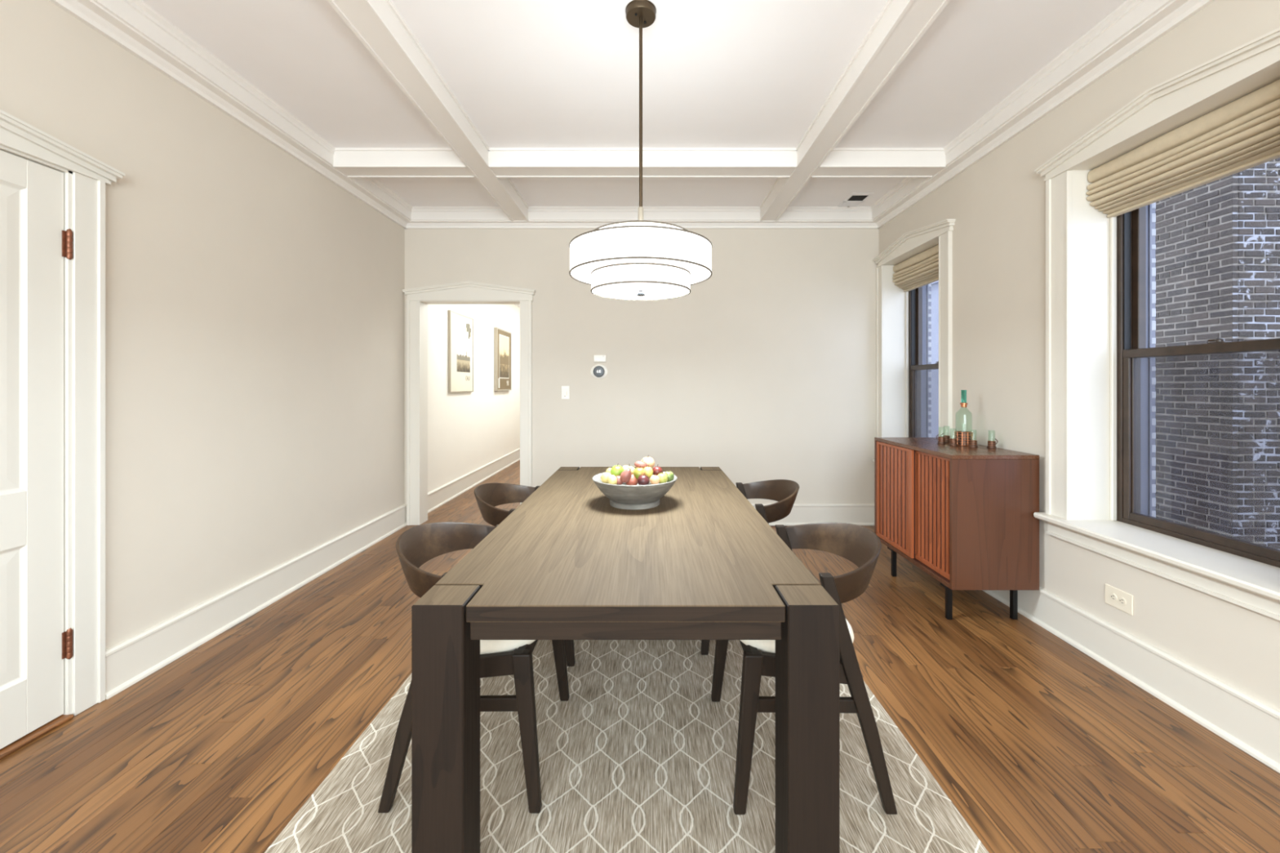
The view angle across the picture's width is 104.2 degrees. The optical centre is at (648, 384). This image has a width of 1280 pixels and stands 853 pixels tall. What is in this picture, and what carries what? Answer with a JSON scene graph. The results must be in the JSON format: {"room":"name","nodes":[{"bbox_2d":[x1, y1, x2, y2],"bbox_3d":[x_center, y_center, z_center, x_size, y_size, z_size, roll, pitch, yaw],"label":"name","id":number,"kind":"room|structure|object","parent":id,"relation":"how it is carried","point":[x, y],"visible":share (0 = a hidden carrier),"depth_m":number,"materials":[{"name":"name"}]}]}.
{"room":"dining room","nodes":[
{"label":"dining room","id":0,"kind":"room"},
{"bbox_2d":[0,0,519,649],"bbox_3d":[-2.313,-0.220,3.300,0.164,3.000,11.800,0,0,0],"label":"wall","id":1,"kind":"structure","parent":0,"point":[255,304],"depth_m":2.64,"materials":[{"name":"paint"}]},
{"bbox_2d":[0,109,124,759],"bbox_3d":[-2.243,0.167,1.498,0.135,2.226,1.145,0,0,0],"label":"door","id":2,"kind":"structure","parent":1,"relation":"in","point":[52,192],"depth_m":1.86,"materials":[{"name":"paint"}]},
{"bbox_2d":[48,0,412,228],"bbox_3d":[-2.175,-1.520,0.983,0.120,0.170,7.165,0,0,0],"label":"trim","id":3,"kind":"structure","parent":1,"relation":"attached to","point":[133,25],"depth_m":2.49,"materials":[{"name":"paint"}]},
{"bbox_2d":[105,503,406,699],"bbox_3d":[-2.218,1.185,0.983,0.034,0.190,7.165,0,0,0],"label":"baseboard","id":4,"kind":"structure","parent":1,"relation":"attached to","point":[129,661],"depth_m":2.62,"materials":[{"name":"paint"}]},
{"bbox_2d":[448,310,473,392],"bbox_3d":[-2.216,-0.375,5.905,0.030,0.920,0.730,0,0,0],"label":"framed print","id":5,"kind":"object","parent":1,"relation":"attached to","point":[460,326],"visible":1,"depth_m":5.83,"materials":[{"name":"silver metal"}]},
{"bbox_2d":[457,355,470,372],"bbox_3d":[-2.206,-0.250,5.950,0.001,0.190,0.420,0,0,0],"label":"photograph","id":6,"kind":"object","parent":5,"relation":"attached to","point":[463,361],"depth_m":5.95},
{"bbox_2d":[427,448,519,513],"bbox_3d":[-2.214,1.185,6.952,0.034,0.190,4.495,0,0,0],"label":"baseboard","id":7,"kind":"structure","parent":1,"relation":"attached to","point":[439,496],"depth_m":6.10,"materials":[{"name":"paint"}]},
{"bbox_2d":[493,327,511,391],"bbox_3d":[-2.208,-0.375,7.575,0.045,0.920,0.750,0,0,0],"label":"framed print","id":8,"kind":"object","parent":1,"relation":"attached to","point":[502,338],"visible":1,"depth_m":7.47,"materials":[{"name":"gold metal"}]},
{"bbox_2d":[499,334,508,377],"bbox_3d":[-2.189,-0.425,7.570,0.001,0.626,0.496,0,0,0],"label":"photograph","id":9,"kind":"object","parent":8,"relation":"attached to","point":[504,339],"depth_m":7.55},
{"bbox_2d":[141,0,1126,221],"bbox_3d":[-0.110,-1.624,0.983,4.650,0.292,7.365,0,0,0],"label":"ceiling","id":10,"kind":"structure","parent":0,"point":[513,106],"depth_m":2.64,"materials":[{"name":"paint"}]},
{"bbox_2d":[568,0,712,301],"bbox_3d":[-0.032,-0.995,2.134,0.608,1.221,0.608,0,0,33],"label":"pendant lamp","id":11,"kind":"object","parent":10,"relation":"hanging from","point":[640,260],"visible":1,"depth_m":1.94,"materials":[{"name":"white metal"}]},
{"bbox_2d":[571,258,710,283],"bbox_3d":[-0.032,-0.475,2.134,0.592,0.003,0.592,0,0,0],"label":"diffuser","id":12,"kind":"object","parent":11,"relation":"attached to","point":[582,269],"depth_m":1.96,"materials":[{"name":"white"}]},
{"bbox_2d":[592,282,688,298],"bbox_3d":[-0.032,-0.406,2.134,0.412,0.003,0.412,0,0,0],"label":"diffuser","id":13,"kind":"object","parent":11,"relation":"attached to","point":[605,290],"depth_m":2.12,"materials":[{"name":"white"}]},
{"bbox_2d":[838,192,874,207],"bbox_3d":[1.793,-1.599,4.308,0.186,0.013,0.315,0,0,0],"label":"ceiling vent","id":14,"kind":"object","parent":10,"relation":"in","point":[854,199],"visible":1,"depth_m":4.31,"materials":[{"name":"metal"}]},
{"bbox_2d":[0,460,1279,852],"bbox_3d":[0.040,1.380,3.918,4.950,0.200,13.037,0,0,0],"label":"floor","id":15,"kind":"structure","parent":0,"point":[1039,745],"depth_m":1.82,"materials":[{"name":"brown wood"}]},
{"bbox_2d":[264,640,988,852],"bbox_3d":[-0.059,1.275,2.085,1.972,0.008,2.670,0,0,0],"label":"area rug","id":16,"kind":"object","parent":15,"relation":"on","point":[639,757],"visible":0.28,"depth_m":1.61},
{"bbox_2d":[377,522,568,813],"bbox_3d":[-0.586,0.891,1.750,0.532,0.760,0.554,0,0,0],"label":"dining chair","id":17,"kind":"object","parent":16,"relation":"on","point":[419,544],"visible":0.4,"depth_m":1.50,"materials":[{"name":"brown wood"}]},
{"bbox_2d":[474,483,575,666],"bbox_3d":[-0.599,0.891,2.520,0.532,0.760,0.554,0,0,0],"label":"dining chair","id":18,"kind":"object","parent":16,"relation":"on","point":[487,495],"visible":0.27,"depth_m":2.56,"materials":[{"name":"brown wood"}]},
{"bbox_2d":[411,466,839,852],"bbox_3d":[-0.053,0.895,2.171,1.011,0.751,1.995,0,0,0],"label":"dining table","id":19,"kind":"object","parent":16,"relation":"on","point":[701,563],"visible":0.99,"depth_m":1.21,"materials":[{"name":"brown wood"}]},
{"bbox_2d":[592,471,677,509],"bbox_3d":[-0.059,0.462,2.184,0.372,0.117,0.372,0,0,0],"label":"fruit bowl","id":20,"kind":"object","parent":19,"relation":"on","point":[624,496],"visible":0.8,"depth_m":2.06,"materials":[{"name":"grey ceramic"}]},
{"bbox_2d":[600,472,612,483],"bbox_3d":[-0.177,0.393,2.105,0.047,0.048,0.046,0,0,40],"label":"pear","id":21,"kind":"object","parent":20,"relation":"on","point":[604,477],"visible":0.66,"depth_m":2.09,"materials":[{"name":"yellow food"}]},
{"bbox_2d":[605,467,611,473],"bbox_3d":[-0.167,0.388,2.200,0.040,0.044,0.040,0,0,8],"label":"lemon","id":22,"kind":"object","parent":20,"relation":"in","point":[608,470],"visible":0.2,"depth_m":2.19,"materials":[{"name":"yellow food"}]},
{"bbox_2d":[607,475,617,484],"bbox_3d":[-0.148,0.398,2.065,0.040,0.049,0.043,0,0,-9],"label":"lemon","id":23,"kind":"object","parent":20,"relation":"in","point":[611,479],"visible":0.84,"depth_m":2.05,"materials":[{"name":"yellow food"}]},
{"bbox_2d":[610,464,623,476],"bbox_3d":[-0.132,0.365,2.120,0.058,0.063,0.058,0,0,0],"label":"apple","id":24,"kind":"object","parent":20,"relation":"in","point":[615,470],"visible":0.66,"depth_m":2.10,"materials":[{"name":"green food"}]},
{"bbox_2d":[616,473,622,484],"bbox_3d":[-0.122,0.393,2.075,0.042,0.049,0.042,0,0,0],"label":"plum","id":25,"kind":"object","parent":20,"relation":"in","point":[618,477],"visible":0.55,"depth_m":2.06,"materials":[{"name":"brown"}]},
{"bbox_2d":[622,465,629,471],"bbox_3d":[-0.099,0.384,2.230,0.042,0.050,0.045,0,0,-29],"label":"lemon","id":26,"kind":"object","parent":20,"relation":"in","point":[624,467],"visible":0.16,"depth_m":2.22,"materials":[{"name":"beige food"}]},
{"bbox_2d":[620,467,631,483],"bbox_3d":[-0.093,0.371,2.059,0.046,0.069,0.047,0,0,-14],"label":"pear","id":27,"kind":"object","parent":20,"relation":"in","point":[625,476],"visible":1,"depth_m":2.04,"materials":[{"name":"brown food"}]},
{"bbox_2d":[627,465,635,474],"bbox_3d":[-0.070,0.372,2.166,0.042,0.063,0.042,0,0,17],"label":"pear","id":28,"kind":"object","parent":20,"relation":"in","point":[633,468],"visible":0.41,"depth_m":2.15,"materials":[{"name":"yellow food"}]},
{"bbox_2d":[626,472,637,484],"bbox_3d":[-0.070,0.400,2.108,0.056,0.061,0.056,0,0,0],"label":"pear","id":29,"kind":"object","parent":20,"relation":"on","point":[633,481],"visible":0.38,"depth_m":2.08,"materials":[{"name":"red food"}]},
{"bbox_2d":[633,465,645,479],"bbox_3d":[-0.036,0.370,2.105,0.054,0.059,0.054,0,0,0],"label":"apple","id":30,"kind":"object","parent":20,"relation":"in","point":[637,472],"visible":0.7,"depth_m":2.09,"materials":[{"name":"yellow food"}]},
{"bbox_2d":[634,459,647,468],"bbox_3d":[-0.031,0.344,2.150,0.058,0.043,0.044,0,0,-6],"label":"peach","id":31,"kind":"object","parent":20,"relation":"in","point":[637,464],"visible":0.71,"depth_m":2.13,"materials":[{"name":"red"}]},
{"bbox_2d":[637,472,649,484],"bbox_3d":[-0.020,0.393,2.068,0.050,0.056,0.050,0,0,0],"label":"plum","id":32,"kind":"object","parent":20,"relation":"in","point":[643,479],"visible":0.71,"depth_m":2.05,"materials":[{"name":"brown food"}]},
{"bbox_2d":[641,455,654,468],"bbox_3d":[-0.003,0.345,2.215,0.063,0.068,0.063,0,0,0],"label":"peach","id":33,"kind":"object","parent":20,"relation":"in","point":[649,460],"visible":0.57,"depth_m":2.19,"materials":[{"name":"brown food"}]},
{"bbox_2d":[644,464,653,479],"bbox_3d":[-0.002,0.369,2.120,0.045,0.061,0.050,0,0,0],"label":"apple","id":34,"kind":"object","parent":20,"relation":"in","point":[649,472],"visible":0.61,"depth_m":2.10,"materials":[{"name":"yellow food"}]},
{"bbox_2d":[649,473,659,484],"bbox_3d":[0.027,0.391,2.072,0.043,0.050,0.043,0,0,0],"label":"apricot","id":35,"kind":"object","parent":20,"relation":"in","point":[654,479],"visible":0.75,"depth_m":2.06,"materials":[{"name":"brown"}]},
{"bbox_2d":[652,465,662,475],"bbox_3d":[0.039,0.369,2.150,0.047,0.053,0.047,0,0,0],"label":"plum","id":36,"kind":"object","parent":20,"relation":"in","point":[656,469],"visible":0.64,"depth_m":2.13,"materials":[{"name":"brown food"}]},
{"bbox_2d":[657,471,667,483],"bbox_3d":[0.059,0.389,2.095,0.048,0.054,0.048,0,0,0],"label":"apple","id":37,"kind":"object","parent":20,"relation":"on","point":[663,477],"visible":0.67,"depth_m":2.08,"materials":[{"name":"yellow food"}]},
{"bbox_2d":[664,469,674,482],"bbox_3d":[0.088,0.389,2.140,0.045,0.056,0.045,0,0,0],"label":"lime","id":38,"kind":"object","parent":20,"relation":"on","point":[670,475],"visible":0.59,"depth_m":2.12,"materials":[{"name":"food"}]},
{"bbox_2d":[700,479,799,654],"bbox_3d":[0.514,0.891,2.615,0.532,0.760,0.554,0,0,0],"label":"dining chair","id":39,"kind":"object","parent":16,"relation":"on","point":[784,491],"visible":0.31,"depth_m":2.66,"materials":[{"name":"brown wood"}]},
{"bbox_2d":[711,522,897,814],"bbox_3d":[0.520,0.891,1.745,0.532,0.760,0.554,0,0,0],"label":"dining chair","id":40,"kind":"object","parent":16,"relation":"on","point":[856,544],"visible":0.43,"depth_m":1.49,"materials":[{"name":"brown wood"}]},
{"bbox_2d":[874,437,1039,619],"bbox_3d":[1.849,0.827,3.105,0.468,0.906,0.910,0,0,0],"label":"sideboard","id":41,"kind":"object","parent":15,"relation":"on","point":[962,515],"visible":0.95,"depth_m":2.65,"materials":[{"name":"brown wood"}]},
{"bbox_2d":[935,434,946,444],"bbox_3d":[1.879,0.322,3.191,0.049,0.104,0.049,0,0,9],"label":"shot glass","id":42,"kind":"object","parent":41,"relation":"on","point":[941,440],"visible":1,"depth_m":3.18,"materials":[{"name":"orange"}]},
{"bbox_2d":[941,433,950,442],"bbox_3d":[1.961,0.322,3.276,0.047,0.104,0.051,0,0,-42],"label":"shot glass","id":43,"kind":"object","parent":41,"relation":"on","point":[947,437],"visible":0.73,"depth_m":3.26,"materials":[{"name":"orange metal"}]},
{"bbox_2d":[948,436,959,445],"bbox_3d":[1.891,0.322,3.083,0.047,0.104,0.052,0,0,-17],"label":"shot glass","id":44,"kind":"object","parent":41,"relation":"on","point":[953,442],"visible":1,"depth_m":3.07,"materials":[{"name":"orange metal"}]},
{"bbox_2d":[955,390,973,445],"bbox_3d":[1.965,0.202,3.100,0.097,0.343,0.097,0,0,0],"label":"glass bottle","id":45,"kind":"object","parent":41,"relation":"on","point":[964,436],"visible":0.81,"depth_m":3.08,"materials":[{"name":"green"}]},
{"bbox_2d":[955,431,973,445],"bbox_3d":[1.965,0.332,3.100,0.097,0.083,0.097,0,0,0],"label":"basket","id":46,"kind":"object","parent":45,"relation":"on","point":[964,436],"depth_m":3.06,"materials":[{"name":"metal"}]},
{"bbox_2d":[968,437,977,447],"bbox_3d":[1.956,0.322,2.997,0.047,0.104,0.051,0,0,38],"label":"shot glass","id":47,"kind":"object","parent":41,"relation":"on","point":[972,443],"visible":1,"depth_m":2.98,"materials":[{"name":"orange metal"}]},
{"bbox_2d":[986,438,997,448],"bbox_3d":[2.039,0.322,2.954,0.047,0.104,0.051,0,0,-44],"label":"shot glass","id":48,"kind":"object","parent":41,"relation":"on","point":[991,444],"visible":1,"depth_m":2.94,"materials":[{"name":"orange metal"}]},
{"bbox_2d":[404,228,879,503],"bbox_3d":[-0.060,-0.220,4.635,4.350,3.000,0.140,0,0,0],"label":"wall","id":49,"kind":"structure","parent":0,"point":[766,370],"depth_m":4.57,"materials":[{"name":"paint"}]},
{"bbox_2d":[401,280,536,525],"bbox_3d":[-1.630,0.169,4.611,1.200,2.222,0.212,0,0,0],"label":"door frame","id":50,"kind":"structure","parent":49,"relation":"in","point":[468,292],"depth_m":4.54,"materials":[{"name":"paint"}]},
{"bbox_2d":[561,386,568,399],"bbox_3d":[-0.759,0.069,4.560,0.072,0.120,0.011,0,0,0],"label":"light switch","id":51,"kind":"object","parent":49,"relation":"attached to","point":[565,389],"visible":1,"depth_m":4.56,"materials":[{"name":"white plastic"}]},
{"bbox_2d":[590,364,607,378],"bbox_3d":[-0.451,-0.123,4.549,0.156,0.132,0.032,0,0,0],"label":"thermostat","id":52,"kind":"object","parent":49,"relation":"attached to","point":[597,371],"visible":1,"depth_m":4.54,"materials":[{"name":"white plastic"}]},
{"bbox_2d":[593,355,606,361],"bbox_3d":[-0.442,-0.243,4.551,0.112,0.062,0.028,0,0,0],"label":"wall sensor","id":53,"kind":"object","parent":49,"relation":"attached to","point":[596,357],"visible":1,"depth_m":4.54,"materials":[{"name":"white plastic"}]},
{"bbox_2d":[405,206,877,228],"bbox_3d":[-0.060,-1.520,4.517,4.350,0.170,0.096,0,0,0],"label":"trim","id":54,"kind":"structure","parent":49,"relation":"attached to","point":[422,217],"depth_m":4.49,"materials":[{"name":"paint"}]},
{"bbox_2d":[751,503,874,525],"bbox_3d":[0.524,1.185,4.548,3.181,0.190,0.034,0,0,0],"label":"baseboard","id":55,"kind":"structure","parent":49,"relation":"attached to","point":[860,514],"depth_m":4.54,"materials":[{"name":"paint"}]},
{"bbox_2d":[879,0,1279,710],"bbox_3d":[2.325,-0.170,1.150,0.420,3.300,7.500,0,0,0],"label":"wall","id":56,"kind":"structure","parent":0,"point":[997,204],"depth_m":2.67,"materials":[{"name":"paint"}]},
{"bbox_2d":[872,218,955,462],"bbox_3d":[2.314,-0.219,3.994,0.542,1.998,1.139,0,0,0],"label":"window","id":57,"kind":"structure","parent":56,"relation":"in","point":[904,366],"depth_m":4.44,"materials":[{"name":"paint"}]},
{"bbox_2d":[892,244,938,291],"bbox_3d":[2.252,-0.954,4.025,0.138,0.238,0.864,0,0,0],"label":"roman shade","id":58,"kind":"object","parent":57,"relation":"attached to","point":[921,269],"visible":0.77,"depth_m":4.08,"materials":[{"name":"fabric"}]},
{"bbox_2d":[870,0,1215,228],"bbox_3d":[2.055,-1.520,0.983,0.120,0.170,7.165,0,0,0],"label":"trim","id":59,"kind":"structure","parent":56,"relation":"attached to","point":[1134,25],"depth_m":2.49,"materials":[{"name":"paint"}]},
{"bbox_2d":[1105,583,1133,615],"bbox_3d":[2.111,0.962,2.235,0.009,0.090,0.132,0,0,0],"label":"power outlet","id":60,"kind":"object","parent":56,"relation":"attached to","point":[1121,600],"visible":1,"depth_m":2.23,"materials":[{"name":"beige plastic"}]},
{"bbox_2d":[1110,593,1116,601],"bbox_3d":[2.108,0.962,2.256,0.003,0.034,0.034,0,0,0],"label":"receptacle","id":61,"kind":"object","parent":60,"relation":"attached to","point":[1113,596],"depth_m":2.26,"materials":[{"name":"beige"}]},
{"bbox_2d":[1118,597,1125,605],"bbox_3d":[2.108,0.962,2.214,0.003,0.034,0.034,0,0,0],"label":"receptacle","id":62,"kind":"object","parent":60,"relation":"attached to","point":[1122,601],"depth_m":2.21,"materials":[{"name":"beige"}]},
{"bbox_2d":[982,586,1279,773],"bbox_3d":[2.098,1.185,0.983,0.034,0.190,7.165,0,0,0],"label":"baseboard","id":63,"kind":"structure","parent":56,"relation":"attached to","point":[1246,722],"depth_m":2.01,"materials":[{"name":"paint"}]},
{"bbox_2d":[1033,26,1279,620],"bbox_3d":[2.314,-0.219,2.050,0.542,1.998,1.200,0,0,0],"label":"window","id":64,"kind":"structure","parent":56,"relation":"in","point":[1101,352],"depth_m":2.46,"materials":[{"name":"paint"}]},
{"bbox_2d":[1086,79,1279,217],"bbox_3d":[2.252,-0.954,2.050,0.138,0.238,0.864,0,0,0],"label":"roman shade","id":65,"kind":"object","parent":64,"relation":"attached to","point":[1242,134],"visible":1,"depth_m":2.02,"materials":[{"name":"fabric"}]},
{"label":"outside","id":66,"kind":"structure","parent":0,"visible":0},
{"bbox_3d":[8.268,2.930,5.000,11.465,0.100,22.000,0,0,0],"label":"ground","id":67,"kind":"structure","parent":66,"visible":0},
{"bbox_2d":[931,280,938,437],"bbox_3d":[6.270,-0.920,10.700,3.460,7.600,6.600,0,0,0],"label":"neighbouring house","id":68,"kind":"structure","parent":67,"relation":"on","point":[935,286],"depth_m":7.98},
{"bbox_2d":[1155,157,1279,550],"bbox_3d":[6.990,-0.720,5.991,3.198,7.200,2.798,0,0,0],"label":"brick building","id":69,"kind":"structure","parent":67,"relation":"on","point":[1217,242],"depth_m":4.69,"materials":[{"name":"grey brick"}]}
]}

